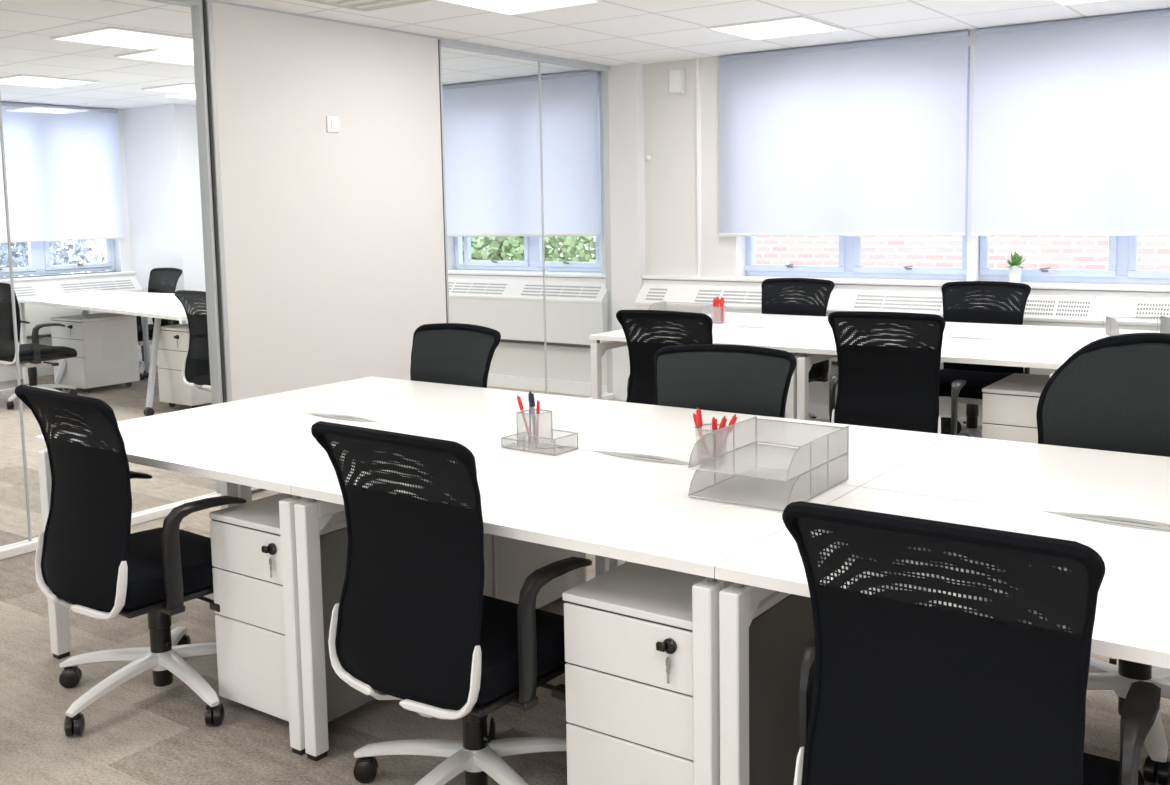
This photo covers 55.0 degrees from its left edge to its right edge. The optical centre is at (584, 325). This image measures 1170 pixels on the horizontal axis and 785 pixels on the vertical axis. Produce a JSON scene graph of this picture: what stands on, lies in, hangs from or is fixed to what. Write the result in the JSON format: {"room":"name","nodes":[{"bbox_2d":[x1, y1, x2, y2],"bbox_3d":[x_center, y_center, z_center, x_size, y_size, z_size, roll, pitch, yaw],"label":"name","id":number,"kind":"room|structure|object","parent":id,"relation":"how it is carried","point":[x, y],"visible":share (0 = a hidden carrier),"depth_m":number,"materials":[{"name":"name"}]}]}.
{"room":"open-plan office","nodes":[
{"label":"open-plan office","id":0,"kind":"room"},
{"bbox_2d":[0,101,131,277],"bbox_3d":[-6.884,-0.482,7.741,0.250,2.456,9.350,3,7,35],"label":"wall","id":1,"kind":"structure","parent":0,"point":[122,249],"depth_m":10.90,"materials":[{"name":"paint"}]},
{"bbox_2d":[0,239,114,276],"bbox_3d":[-5.523,-1.107,9.579,0.110,1.445,3.220,3,7,35],"label":"window","id":2,"kind":"structure","parent":1,"relation":"in","point":[38,252],"depth_m":10.38,"materials":[{"name":"white plastic"}]},
{"bbox_2d":[0,102,124,242],"bbox_3d":[-5.428,-1.296,9.483,0.040,1.236,3.310,3,7,35],"label":"roller blind","id":3,"kind":"object","parent":1,"relation":"attached to","point":[63,163],"visible":1,"depth_m":10.32,"materials":[{"name":"fabric"}]},
{"bbox_2d":[0,271,135,281],"bbox_3d":[-5.445,-0.365,9.678,0.270,0.025,3.330,3,7,35],"label":"trim","id":4,"kind":"structure","parent":1,"relation":"attached to","point":[6,279],"depth_m":10.40,"materials":[{"name":"paint"}]},
{"bbox_2d":[122,103,205,357],"bbox_3d":[-3.917,-0.867,10.966,0.830,2.456,0.620,3,7,35],"label":"wall","id":5,"kind":"structure","parent":0,"point":[161,141],"depth_m":10.60,"materials":[{"name":"paint"}]},
{"bbox_2d":[212,2,446,490],"bbox_3d":[-1.355,-0.430,6.208,0.100,2.432,1.595,3,7,35],"label":"wall partition","id":6,"kind":"structure","parent":0,"point":[334,242],"depth_m":6.04,"materials":[{"name":"paint"}]},
{"bbox_2d":[0,93,31,540],"bbox_3d":[-2.414,-0.254,4.726,0.012,2.382,0.008,3,7,35],"label":"trim","id":7,"kind":"structure","parent":6,"relation":"attached to","point":[1,122],"depth_m":4.75,"materials":[{"name":"metal"}]},
{"bbox_2d":[191,0,222,492],"bbox_3d":[-1.844,-0.344,5.524,0.070,2.456,0.020,3,7,35],"label":"trim","id":8,"kind":"structure","parent":6,"relation":"attached to","point":[196,11],"depth_m":5.49,"materials":[{"name":"metal"}]},
{"bbox_2d":[202,0,231,402],"bbox_3d":[-1.824,-0.347,5.553,0.110,2.456,0.028,3,7,35],"label":"trim","id":9,"kind":"structure","parent":6,"relation":"attached to","point":[209,11],"depth_m":5.49,"materials":[{"name":"metal"}]},
{"bbox_2d":[0,393,613,559],"bbox_3d":[-2.488,0.966,4.716,0.070,0.040,9.265,3,7,35],"label":"trim","id":10,"kind":"structure","parent":6,"relation":"attached to","point":[26,546],"depth_m":5.26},
{"bbox_2d":[326,116,339,132],"bbox_3d":[-1.357,-1.083,6.056,0.014,0.086,0.086,3,7,35],"label":"switch plate","id":11,"kind":"object","parent":6,"relation":"attached to","point":[332,122],"visible":1,"depth_m":6.05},
{"bbox_2d":[146,0,609,71],"bbox_3d":[-2.530,-1.440,4.470,0.104,0.035,9.270,3,7,35],"label":"trim","id":12,"kind":"structure","parent":6,"relation":"attached to","point":[454,44],"depth_m":6.99,"materials":[{"name":"metal"}]},
{"bbox_2d":[438,39,449,322],"bbox_3d":[-0.878,-0.500,6.875,0.080,2.456,0.022,3,7,35],"label":"trim","id":13,"kind":"structure","parent":6,"relation":"attached to","point":[439,40],"depth_m":6.81,"materials":[{"name":"metal"}]},
{"bbox_2d":[538,61,547,393],"bbox_3d":[-0.287,-0.599,7.702,0.014,2.382,0.008,3,7,35],"label":"trim","id":14,"kind":"structure","parent":6,"relation":"attached to","point":[539,65],"depth_m":7.69,"materials":[{"name":"metal"}]},
{"bbox_2d":[0,365,1169,784],"bbox_3d":[-1.734,1.056,4.394,12.750,0.100,9.800,3,7,35],"label":"floor","id":15,"kind":"structure","parent":0,"point":[139,732],"depth_m":3.22,"materials":[{"name":"carpet"}]},
{"bbox_2d":[0,283,76,409],"bbox_3d":[-4.274,0.125,8.706,0.647,0.958,0.644,2,7,27],"label":"office chair","id":16,"kind":"object","parent":15,"relation":"on","point":[33,355],"visible":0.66,"depth_m":8.48,"materials":[{"name":"fabric"}]},
{"bbox_2d":[0,274,142,381],"bbox_3d":[-5.346,0.102,9.599,0.165,0.900,3.430,3,7,35],"label":"radiator cover","id":17,"kind":"object","parent":15,"relation":"on","point":[36,314],"visible":0.41,"depth_m":10.24,"materials":[{"name":"metal"}]},
{"bbox_2d":[14,285,35,296],"bbox_3d":[-4.997,-0.304,10.012,0.080,0.088,0.180,3,7,35],"label":"vent grille","id":18,"kind":"object","parent":17,"relation":"attached to","point":[20,290],"depth_m":10.02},
{"bbox_2d":[60,282,81,292],"bbox_3d":[-4.739,-0.346,10.373,0.080,0.088,0.170,3,7,35],"label":"vent grille","id":19,"kind":"object","parent":17,"relation":"attached to","point":[65,287],"depth_m":10.37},
{"bbox_2d":[79,281,99,290],"bbox_3d":[-4.635,-0.363,10.519,0.080,0.088,0.170,3,7,35],"label":"vent grille","id":20,"kind":"object","parent":17,"relation":"attached to","point":[83,285],"depth_m":10.52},
{"bbox_2d":[97,280,117,289],"bbox_3d":[-4.531,-0.380,10.665,0.080,0.088,0.170,3,7,35],"label":"vent grille","id":21,"kind":"object","parent":17,"relation":"attached to","point":[101,284],"depth_m":10.67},
{"bbox_2d":[114,279,134,288],"bbox_3d":[-4.427,-0.397,10.810,0.080,0.088,0.170,3,7,35],"label":"vent grille","id":22,"kind":"object","parent":17,"relation":"attached to","point":[118,283],"depth_m":10.81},
{"bbox_2d":[50,312,139,392],"bbox_3d":[-4.096,0.227,9.393,0.456,0.608,0.519,3,7,35],"label":"drawer pedestal","id":23,"kind":"object","parent":15,"relation":"on","point":[105,344],"visible":0.84,"depth_m":9.23,"materials":[{"name":"white metal"}]},
{"bbox_2d":[17,290,204,415],"bbox_3d":[-3.522,0.188,8.929,3.380,0.759,1.400,3,7,35],"label":"table","id":24,"kind":"object","parent":15,"relation":"on","point":[159,306],"visible":0.57,"depth_m":8.91,"materials":[{"name":"white laminate"}]},
{"bbox_2d":[15,385,245,736],"bbox_3d":[-1.284,0.629,3.297,0.665,0.958,0.621,2,7,28],"label":"office chair","id":25,"kind":"object","parent":15,"relation":"on","point":[89,562],"visible":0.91,"depth_m":3.12,"materials":[{"name":"black fabric"}]},
{"bbox_2d":[136,268,182,380],"bbox_3d":[-3.975,-0.024,10.097,0.647,0.958,0.645,4,8,39],"label":"office chair","id":26,"kind":"object","parent":15,"relation":"on","point":[161,280],"visible":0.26,"depth_m":10.19,"materials":[{"name":"fabric"}]},
{"bbox_2d":[157,323,211,407],"bbox_3d":[-2.884,0.300,8.470,0.404,0.608,0.536,3,7,35],"label":"drawer pedestal","id":27,"kind":"object","parent":15,"relation":"on","point":[173,347],"visible":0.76,"depth_m":8.27,"materials":[{"name":"white metal"}]},
{"bbox_2d":[175,290,210,391],"bbox_3d":[-2.241,0.235,7.287,0.646,0.958,0.644,3,7,34],"label":"office chair","id":28,"kind":"object","parent":15,"relation":"on","point":[196,367],"visible":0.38,"depth_m":7.13,"materials":[{"name":"fabric"}]},
{"bbox_2d":[35,402,475,754],"bbox_3d":[-1.039,0.712,3.569,1.229,0.730,0.732,3,7,35],"label":"desk","id":29,"kind":"object","parent":15,"relation":"on","point":[233,444],"visible":0.44,"depth_m":3.38,"materials":[{"name":"white laminate"}]},
{"bbox_2d":[209,493,374,721],"bbox_3d":[-0.747,0.806,3.308,0.404,0.585,0.564,3,7,35],"label":"drawer pedestal","id":30,"kind":"object","parent":15,"relation":"on","point":[245,537],"visible":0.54,"depth_m":3.10,"materials":[{"name":"white metal"}]},
{"bbox_2d":[228,376,609,576],"bbox_3d":[-0.613,0.642,4.165,1.229,0.730,0.732,3,7,35],"label":"desk","id":31,"kind":"object","parent":15,"relation":"on","point":[469,410],"visible":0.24,"depth_m":4.09,"materials":[{"name":"white laminate"}]},
{"bbox_2d":[311,421,591,784],"bbox_3d":[-0.289,0.676,2.664,0.668,0.958,0.640,3,7,37],"label":"office chair","id":32,"kind":"object","parent":15,"relation":"on","point":[413,623],"visible":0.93,"depth_m":2.48,"materials":[{"name":"fabric"}]},
{"bbox_2d":[410,323,500,387],"bbox_3d":[-0.658,0.497,4.470,0.618,0.958,0.634,3,7,31],"label":"office chair","id":33,"kind":"object","parent":15,"relation":"on","point":[461,354],"visible":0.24,"depth_m":4.63,"materials":[{"name":"black fabric"}]},
{"bbox_2d":[448,274,607,395],"bbox_3d":[-1.628,0.003,9.712,4.428,0.900,0.165,3,7,35],"label":"radiator cover","id":34,"kind":"object","parent":15,"relation":"on","point":[576,307],"visible":0.24,"depth_m":8.79,"materials":[{"name":"metal"}]},
{"bbox_2d":[451,281,472,292],"bbox_3d":[-1.005,-0.312,9.196,0.170,0.088,0.080,3,7,35],"label":"vent grille","id":35,"kind":"object","parent":34,"relation":"attached to","point":[457,286],"depth_m":9.20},
{"bbox_2d":[468,282,488,293],"bbox_3d":[-0.863,-0.304,9.095,0.160,0.088,0.080,3,7,35],"label":"vent grille","id":36,"kind":"object","parent":34,"relation":"attached to","point":[474,287],"depth_m":9.09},
{"bbox_2d":[484,282,507,293],"bbox_3d":[-0.712,-0.296,8.989,0.190,0.088,0.080,3,7,35],"label":"vent grille","id":37,"kind":"object","parent":34,"relation":"attached to","point":[490,287],"depth_m":8.99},
{"bbox_2d":[521,283,542,295],"bbox_3d":[-0.406,-0.279,8.772,0.180,0.088,0.080,3,7,35],"label":"vent grille","id":38,"kind":"object","parent":34,"relation":"attached to","point":[527,289],"depth_m":8.78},
{"bbox_2d":[540,284,564,296],"bbox_3d":[-0.251,-0.270,8.662,0.180,0.088,0.080,3,7,35],"label":"vent grille","id":39,"kind":"object","parent":34,"relation":"attached to","point":[551,290],"depth_m":8.66,"materials":[{"name":"metal"}]},
{"bbox_2d":[560,284,583,296],"bbox_3d":[-0.101,-0.262,8.556,0.170,0.088,0.080,3,7,35],"label":"vent grille","id":40,"kind":"object","parent":34,"relation":"attached to","point":[566,290],"depth_m":8.56,"materials":[{"name":"metal"}]},
{"bbox_2d":[579,285,601,297],"bbox_3d":[0.042,-0.254,8.454,0.160,0.088,0.080,3,7,35],"label":"vent grille","id":41,"kind":"object","parent":34,"relation":"attached to","point":[585,291],"depth_m":8.45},
{"bbox_2d":[504,537,586,608],"bbox_3d":[-0.310,0.725,4.015,0.404,0.585,0.564,3,7,35],"label":"drawer pedestal","id":42,"kind":"object","parent":15,"relation":"on","point":[522,558],"visible":0.1,"depth_m":3.88,"materials":[{"name":"white metal"}]},
{"bbox_2d":[291,436,857,784],"bbox_3d":[-0.035,0.767,2.858,1.229,0.730,0.732,3,7,35],"label":"desk","id":43,"kind":"object","parent":15,"relation":"on","point":[639,511],"visible":0.52,"depth_m":2.65,"materials":[{"name":"white laminate"}]},
{"bbox_2d":[501,409,577,455],"bbox_3d":[-0.133,0.306,3.263,0.203,0.103,0.108,3,7,37],"label":"desk organizer","id":44,"kind":"object","parent":43,"relation":"on","point":[518,438],"visible":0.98,"depth_m":3.26,"materials":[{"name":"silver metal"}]},
{"bbox_2d":[528,391,536,442],"bbox_3d":[-0.151,0.271,3.292,0.020,0.159,0.029,3,7,35],"label":"pen","id":45,"kind":"object","parent":44,"relation":"in","point":[530,395],"visible":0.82,"depth_m":3.28,"materials":[{"name":"grey"}]},
{"bbox_2d":[517,410,551,448],"bbox_3d":[-0.147,0.304,3.293,0.070,0.100,0.075,3,7,37],"label":"pen cup","id":46,"kind":"object","parent":44,"relation":"on","point":[519,428],"depth_m":3.28,"materials":[{"name":"clear plastic"}]},
{"bbox_2d":[688,416,848,510],"bbox_3d":[0.453,0.331,2.751,0.258,0.138,0.358,3,7,35],"label":"tray","id":47,"kind":"object","parent":43,"relation":"on","point":[820,463],"visible":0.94,"depth_m":2.78,"materials":[{"name":"silver metal"}]},
{"bbox_2d":[616,310,712,404],"bbox_3d":[0.498,0.380,5.399,0.647,0.958,0.644,-6,8,-40],"label":"office chair","id":48,"kind":"object","parent":15,"relation":"on","point":[654,328],"visible":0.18,"depth_m":5.21,"materials":[{"name":"fabric"}]},
{"bbox_2d":[562,562,814,784],"bbox_3d":[0.270,0.862,2.589,0.404,0.585,0.564,3,7,35],"label":"drawer pedestal","id":49,"kind":"object","parent":15,"relation":"on","point":[628,641],"visible":0.69,"depth_m":2.41,"materials":[{"name":"white metal"}]},
{"bbox_2d":[589,325,833,418],"bbox_3d":[0.748,0.410,6.184,1.229,0.730,0.753,3,7,35],"label":"desk","id":50,"kind":"object","parent":15,"relation":"on","point":[787,340],"visible":0.34,"depth_m":6.07,"materials":[{"name":"white laminate"}]},
{"bbox_2d":[479,401,951,600],"bbox_3d":[0.391,0.698,3.454,1.229,0.730,0.732,3,7,35],"label":"desk","id":51,"kind":"object","parent":15,"relation":"on","point":[666,434],"visible":0.23,"depth_m":3.44,"materials":[{"name":"white laminate"}]},
{"bbox_2d":[694,424,726,464],"bbox_3d":[0.342,0.324,3.042,0.092,0.099,0.092,3,7,35],"label":"pen cup","id":52,"kind":"object","parent":51,"relation":"on","point":[705,431],"visible":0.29,"depth_m":3.03,"materials":[{"name":"silver metal"}]},
{"bbox_2d":[654,344,795,417],"bbox_3d":[0.395,0.561,3.753,0.695,0.941,0.630,2,7,25],"label":"office chair","id":53,"kind":"object","parent":15,"relation":"on","point":[741,379],"visible":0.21,"depth_m":3.89,"materials":[{"name":"fabric"}]},
{"bbox_2d":[707,312,831,330],"bbox_3d":[1.186,0.339,6.797,1.229,0.730,0.753,3,7,35],"label":"desk","id":54,"kind":"object","parent":15,"relation":"on","point":[745,320],"visible":0.09,"depth_m":6.73,"materials":[{"name":"white laminate"}]},
{"bbox_2d":[648,301,712,313],"bbox_3d":[0.644,-0.113,7.393,0.403,0.062,0.233,3,7,35],"label":"tray","id":55,"kind":"object","parent":54,"relation":"on","point":[706,309],"visible":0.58,"depth_m":7.48,"materials":[{"name":"silver metal"}]},
{"bbox_2d":[711,306,725,323],"bbox_3d":[0.795,-0.062,6.692,0.073,0.100,0.063,3,7,35],"label":"pen cup","id":56,"kind":"object","parent":54,"relation":"on","point":[715,311],"visible":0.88,"depth_m":6.67,"materials":[{"name":"silver metal"}]},
{"bbox_2d":[761,278,834,421],"bbox_3d":[1.234,0.201,7.009,0.644,0.958,0.646,3,7,35],"label":"office chair","id":57,"kind":"object","parent":15,"relation":"on","point":[777,293],"visible":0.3,"depth_m":7.16,"materials":[{"name":"fabric"}]},
{"bbox_2d":[828,311,965,434],"bbox_3d":[1.406,0.392,5.143,0.645,0.956,0.632,2,7,28],"label":"office chair","id":58,"kind":"object","parent":15,"relation":"on","point":[881,384],"visible":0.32,"depth_m":4.91,"materials":[{"name":"fabric"}]},
{"bbox_2d":[635,279,1169,425],"bbox_3d":[3.187,0.269,6.302,6.800,0.900,0.165,3,7,35],"label":"radiator cover","id":59,"kind":"object","parent":15,"relation":"on","point":[1044,307],"visible":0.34,"depth_m":7.05,"materials":[{"name":"metal"}]},
{"bbox_2d":[645,287,668,299],"bbox_3d":[0.519,-0.228,8.117,0.150,0.088,0.080,3,7,35],"label":"vent grille","id":60,"kind":"object","parent":59,"relation":"attached to","point":[651,293],"depth_m":8.12,"materials":[{"name":"metal"}]},
{"bbox_2d":[695,288,722,301],"bbox_3d":[0.866,-0.209,7.871,0.180,0.088,0.080,3,7,35],"label":"vent grille","id":61,"kind":"object","parent":59,"relation":"attached to","point":[701,294],"depth_m":7.88,"materials":[{"name":"metal"}]},
{"bbox_2d":[722,289,747,302],"bbox_3d":[1.029,-0.200,7.756,0.180,0.088,0.080,3,7,35],"label":"vent grille","id":62,"kind":"object","parent":59,"relation":"attached to","point":[729,295],"depth_m":7.75,"materials":[{"name":"metal"}]},
{"bbox_2d":[744,290,761,303],"bbox_3d":[1.184,-0.191,7.646,0.180,0.088,0.080,3,7,35],"label":"vent grille","id":63,"kind":"object","parent":59,"relation":"attached to","point":[750,296],"depth_m":7.67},
{"bbox_2d":[854,293,885,308],"bbox_3d":[1.824,-0.156,7.193,0.180,0.088,0.080,3,7,35],"label":"vent grille","id":64,"kind":"object","parent":59,"relation":"attached to","point":[861,300],"depth_m":7.19,"materials":[{"name":"metal"}]},
{"bbox_2d":[883,294,914,309],"bbox_3d":[1.978,-0.147,7.083,0.180,0.088,0.080,3,7,35],"label":"vent grille","id":65,"kind":"object","parent":59,"relation":"attached to","point":[890,301],"depth_m":7.08,"materials":[{"name":"metal"}]},
{"bbox_2d":[912,295,942,310],"bbox_3d":[2.129,-0.139,6.976,0.180,0.088,0.080,3,7,35],"label":"vent grille","id":66,"kind":"object","parent":59,"relation":"attached to","point":[919,302],"depth_m":6.98,"materials":[{"name":"metal"}]},
{"bbox_2d":[1024,298,1056,314],"bbox_3d":[2.665,-0.110,6.597,0.175,0.088,0.080,3,7,35],"label":"vent grille","id":67,"kind":"object","parent":59,"relation":"attached to","point":[1034,306],"depth_m":6.59,"materials":[{"name":"metal"}]},
{"bbox_2d":[1056,299,1091,315],"bbox_3d":[2.820,-0.101,6.487,0.175,0.088,0.080,3,7,35],"label":"vent grille","id":68,"kind":"object","parent":59,"relation":"attached to","point":[1064,307],"depth_m":6.49,"materials":[{"name":"metal"}]},
{"bbox_2d":[1136,301,1169,318],"bbox_3d":[3.165,-0.082,6.243,0.180,0.088,0.080,3,7,35],"label":"vent grille","id":69,"kind":"object","parent":59,"relation":"attached to","point":[1153,309],"depth_m":6.25,"materials":[{"name":"metal"}]},
{"bbox_2d":[795,337,1086,419],"bbox_3d":[1.752,0.465,5.473,1.229,0.730,0.753,3,7,35],"label":"desk","id":70,"kind":"object","parent":15,"relation":"on","point":[1046,355],"visible":0.34,"depth_m":5.35,"materials":[{"name":"white laminate"}]},
{"bbox_2d":[715,487,1169,784],"bbox_3d":[0.969,0.822,2.147,1.229,0.730,0.732,3,7,35],"label":"desk","id":71,"kind":"object","parent":15,"relation":"on","point":[1132,621],"visible":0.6,"depth_m":2.18,"materials":[{"name":"white laminate"}]},
{"bbox_2d":[782,501,1160,784],"bbox_3d":[0.689,0.735,1.984,0.638,0.946,0.630,3,7,35],"label":"office chair","id":72,"kind":"object","parent":15,"relation":"on","point":[900,685],"visible":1,"depth_m":1.75,"materials":[{"name":"fabric"}]},
{"bbox_2d":[939,281,1030,437],"bbox_3d":[2.236,0.245,6.418,0.650,0.956,0.636,3,7,33],"label":"office chair","id":73,"kind":"object","parent":15,"relation":"on","point":[960,299],"visible":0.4,"depth_m":6.52,"materials":[{"name":"fabric"}]},
{"bbox_2d":[860,435,1169,530],"bbox_3d":[1.395,0.753,2.743,1.229,0.730,0.732,3,7,35],"label":"desk","id":74,"kind":"object","parent":15,"relation":"on","point":[1132,489],"visible":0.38,"depth_m":2.81,"materials":[{"name":"white laminate"}]},
{"bbox_2d":[982,373,1049,443],"bbox_3d":[2.111,0.560,5.195,0.404,0.585,0.564,3,7,35],"label":"drawer pedestal","id":75,"kind":"object","parent":15,"relation":"on","point":[1009,405],"visible":0.16,"depth_m":5.03,"materials":[{"name":"white metal"}]},
{"bbox_2d":[943,322,1125,343],"bbox_3d":[2.190,0.394,6.086,1.229,0.730,0.753,3,7,35],"label":"desk","id":76,"kind":"object","parent":15,"relation":"on","point":[960,330],"visible":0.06,"depth_m":5.93,"materials":[{"name":"white laminate"}]},
{"bbox_2d":[1036,333,1169,784],"bbox_3d":[1.493,0.570,2.964,0.862,1.045,0.659,3,7,32],"label":"office chair","id":77,"kind":"object","parent":15,"relation":"on","point":[1113,393],"visible":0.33,"depth_m":3.17,"materials":[{"name":"black fabric"}]},
{"bbox_2d":[1120,330,1159,334],"bbox_3d":[3.194,0.450,5.375,1.229,0.730,0.753,3,7,35],"label":"desk","id":78,"kind":"object","parent":15,"relation":"on","point":[1138,331],"visible":0.02,"depth_m":5.87,"materials":[{"name":"white laminate"}]},
{"bbox_2d":[1103,315,1169,335],"bbox_3d":[2.805,0.006,5.692,0.273,0.096,0.233,0,6,5],"label":"tray","id":79,"kind":"object","parent":78,"relation":"on","point":[1112,328],"visible":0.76,"depth_m":5.75,"materials":[{"name":"silver metal"}]},
{"bbox_2d":[0,0,1169,108],"bbox_3d":[-1.779,-1.486,4.132,12.750,0.100,9.800,3,7,35],"label":"ceiling","id":80,"kind":"structure","parent":0,"point":[607,32],"depth_m":6.42,"materials":[{"name":"tile"}]},
{"bbox_2d":[0,74,98,88],"bbox_3d":[-4.112,-1.836,8.475,0.600,0.011,0.600,3,7,35],"label":"recessed light","id":81,"kind":"object","parent":80,"relation":"in","point":[21,79],"visible":1,"depth_m":8.47,"materials":[{"name":"white"}]},
{"bbox_2d":[50,26,192,49],"bbox_3d":[-2.655,-1.661,6.528,0.600,0.011,0.600,3,7,35],"label":"recessed light","id":82,"kind":"object","parent":80,"relation":"in","point":[109,36],"visible":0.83,"depth_m":6.50,"materials":[{"name":"white"}]},
{"bbox_2d":[114,46,193,65],"bbox_3d":[-2.605,-1.740,7.285,0.600,0.011,0.600,3,7,35],"label":"recessed light","id":83,"kind":"object","parent":80,"relation":"in","point":[173,55],"visible":0.66,"depth_m":7.21,"materials":[{"name":"white"}]},
{"bbox_2d":[141,83,194,94],"bbox_3d":[-3.179,-1.925,9.180,0.600,0.011,0.600,3,7,35],"label":"recessed light","id":84,"kind":"object","parent":80,"relation":"in","point":[184,88],"visible":0.49,"depth_m":9.08,"materials":[{"name":"white"}]},
{"bbox_2d":[149,85,194,93],"bbox_3d":[-3.179,-1.927,9.180,0.572,0.007,0.572,3,7,35],"label":"diffuser","id":85,"kind":"object","parent":84,"relation":"attached to","point":[183,89],"depth_m":9.12,"materials":[{"name":"white"}]},
{"bbox_2d":[303,0,432,11],"bbox_3d":[-1.042,-1.566,5.349,0.600,0.018,0.560,3,7,35],"label":"ceiling vent","id":86,"kind":"object","parent":80,"relation":"in","point":[361,5],"visible":1,"depth_m":5.51,"materials":[{"name":"metal"}]},
{"bbox_2d":[435,0,602,15],"bbox_3d":[-0.327,-1.599,5.525,0.600,0.011,0.600,3,7,35],"label":"recessed light","id":87,"kind":"object","parent":80,"relation":"in","point":[505,7],"visible":1,"depth_m":5.65,"materials":[{"name":"white"}]},
{"bbox_2d":[707,15,845,40],"bbox_3d":[1.122,-1.733,6.573,0.600,0.011,0.600,3,7,35],"label":"recessed light","id":88,"kind":"object","parent":80,"relation":"in","point":[795,25],"visible":1,"depth_m":6.55,"materials":[{"name":"white"}]},
{"bbox_2d":[1051,0,1111,5],"bbox_3d":[2.590,-1.652,5.534,0.600,0.011,0.600,3,7,35],"label":"recessed light","id":89,"kind":"object","parent":80,"relation":"in","point":[1059,2],"visible":1,"depth_m":5.84,"materials":[{"name":"white"}]},
{"bbox_2d":[1056,0,1100,4],"bbox_3d":[2.590,-1.654,5.534,0.572,0.007,0.572,3,7,35],"label":"diffuser","id":90,"kind":"object","parent":89,"relation":"attached to","point":[1060,2],"depth_m":5.85,"materials":[{"name":"white"}]},
{"bbox_2d":[608,63,645,399],"bbox_3d":[0.317,-0.667,8.291,0.250,2.456,0.090,3,7,35],"label":"wall","id":91,"kind":"structure","parent":0,"point":[625,81],"depth_m":8.22,"materials":[{"name":"paint"}]},
{"bbox_2d":[602,71,612,392],"bbox_3d":[0.177,-0.671,8.353,0.060,2.456,0.025,3,7,35],"label":"trim","id":92,"kind":"structure","parent":91,"relation":"attached to","point":[604,73],"depth_m":8.33,"materials":[{"name":"metal"}]},
{"bbox_2d":[442,9,1163,291],"bbox_3d":[0.909,-0.656,8.079,12.650,2.456,0.250,3,7,35],"label":"wall","id":93,"kind":"structure","parent":0,"point":[670,121],"depth_m":8.03,"materials":[{"name":"paint"}]},
{"bbox_2d":[448,269,604,277],"bbox_3d":[-1.892,-0.495,10.034,5.240,0.025,0.275,3,7,35],"label":"trim","id":94,"kind":"structure","parent":93,"relation":"attached to","point":[456,271],"depth_m":8.92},
{"bbox_2d":[454,85,601,271],"bbox_3d":[-0.455,-1.152,9.033,1.620,1.425,0.110,3,7,35],"label":"window","id":95,"kind":"structure","parent":93,"relation":"in","point":[532,261],"depth_m":9.07,"materials":[{"name":"white plastic"}]},
{"bbox_2d":[442,70,600,235],"bbox_3d":[-0.573,-1.321,8.876,1.675,1.236,0.040,3,7,35],"label":"roller blind","id":96,"kind":"object","parent":95,"relation":"attached to","point":[492,130],"visible":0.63,"depth_m":8.80,"materials":[{"name":"fabric"}]},
{"bbox_2d":[668,68,684,94],"bbox_3d":[0.648,-1.727,7.958,0.120,0.180,0.049,3,7,35],"label":"alarm box","id":97,"kind":"object","parent":93,"relation":"attached to","point":[676,76],"visible":1,"depth_m":7.93,"materials":[{"name":"plastic"}]},
{"bbox_2d":[696,58,701,276],"bbox_3d":[0.804,-1.107,7.933,0.020,1.526,0.022,3,7,35],"label":"trim","id":98,"kind":"structure","parent":93,"relation":"attached to","point":[698,100],"depth_m":7.92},
{"bbox_2d":[745,49,969,279],"bbox_3d":[1.766,-1.029,7.460,1.632,1.425,0.110,3,7,35],"label":"window","id":99,"kind":"structure","parent":93,"relation":"in","point":[850,248],"depth_m":7.48,"materials":[{"name":"white plastic"}]},
{"bbox_2d":[718,30,969,235],"bbox_3d":[1.629,-1.199,7.316,1.698,1.236,0.040,3,7,35],"label":"roller blind","id":100,"kind":"object","parent":99,"relation":"attached to","point":[862,138],"visible":1,"depth_m":7.26,"materials":[{"name":"fabric"}]},
{"bbox_2d":[642,275,1169,291],"bbox_3d":[3.268,-0.211,6.380,6.800,0.025,0.275,3,7,35],"label":"trim","id":101,"kind":"structure","parent":93,"relation":"attached to","point":[751,278],"depth_m":7.09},
{"bbox_2d":[1005,252,1027,282],"bbox_3d":[2.607,-0.352,6.808,0.162,0.191,0.192,5,8,44],"label":"potted plant","id":102,"kind":"object","parent":101,"relation":"on","point":[1015,269],"visible":0.97,"depth_m":6.79,"materials":[{"name":"green plant"}]},
{"bbox_2d":[966,46,979,280],"bbox_3d":[2.398,-0.985,6.915,0.034,1.425,0.150,3,7,35],"label":"trim","id":103,"kind":"structure","parent":93,"relation":"attached to","point":[973,242],"depth_m":6.88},
{"bbox_2d":[971,9,1169,235],"bbox_3d":[3.044,-1.121,6.314,1.693,1.236,0.040,3,7,35],"label":"roller blind","id":104,"kind":"object","parent":93,"relation":"attached to","point":[1071,128],"visible":1,"depth_m":6.46,"materials":[{"name":"fabric"}]},
{"bbox_2d":[979,236,1169,283],"bbox_3d":[3.126,-0.954,6.497,1.706,1.425,0.110,3,7,35],"label":"window","id":105,"kind":"structure","parent":93,"relation":"in","point":[1123,250],"depth_m":6.59,"materials":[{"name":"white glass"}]},
{"label":"outside","id":106,"kind":"structure","parent":0,"visible":0},
{"bbox_3d":[25.092,0.407,37.247,120.000,0.100,74.400,3,7,35],"label":"ground","id":107,"kind":"structure","parent":106,"visible":0},
{"bbox_2d":[0,240,106,276],"bbox_3d":[-11.415,-0.250,20.293,5.286,5.984,5.323,3,7,35],"label":"tree","id":108,"kind":"object","parent":107,"relation":"on","point":[81,247],"visible":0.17,"depth_m":20.18,"materials":[{"name":"green plant"}]},
{"bbox_2d":[462,236,595,271],"bbox_3d":[-1.430,-0.485,19.794,5.050,6.198,4.986,2,6,25],"label":"tree","id":109,"kind":"object","parent":107,"relation":"on","point":[501,248],"visible":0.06,"depth_m":18.30,"materials":[{"name":"green plant"}]},
{"bbox_2d":[754,236,1169,283],"bbox_3d":[14.487,0.362,10.748,30.700,5.800,0.400,3,7,35],"label":"brick building","id":110,"kind":"structure","parent":107,"relation":"on","point":[1054,252],"depth_m":16.77,"materials":[{"name":"brick"}]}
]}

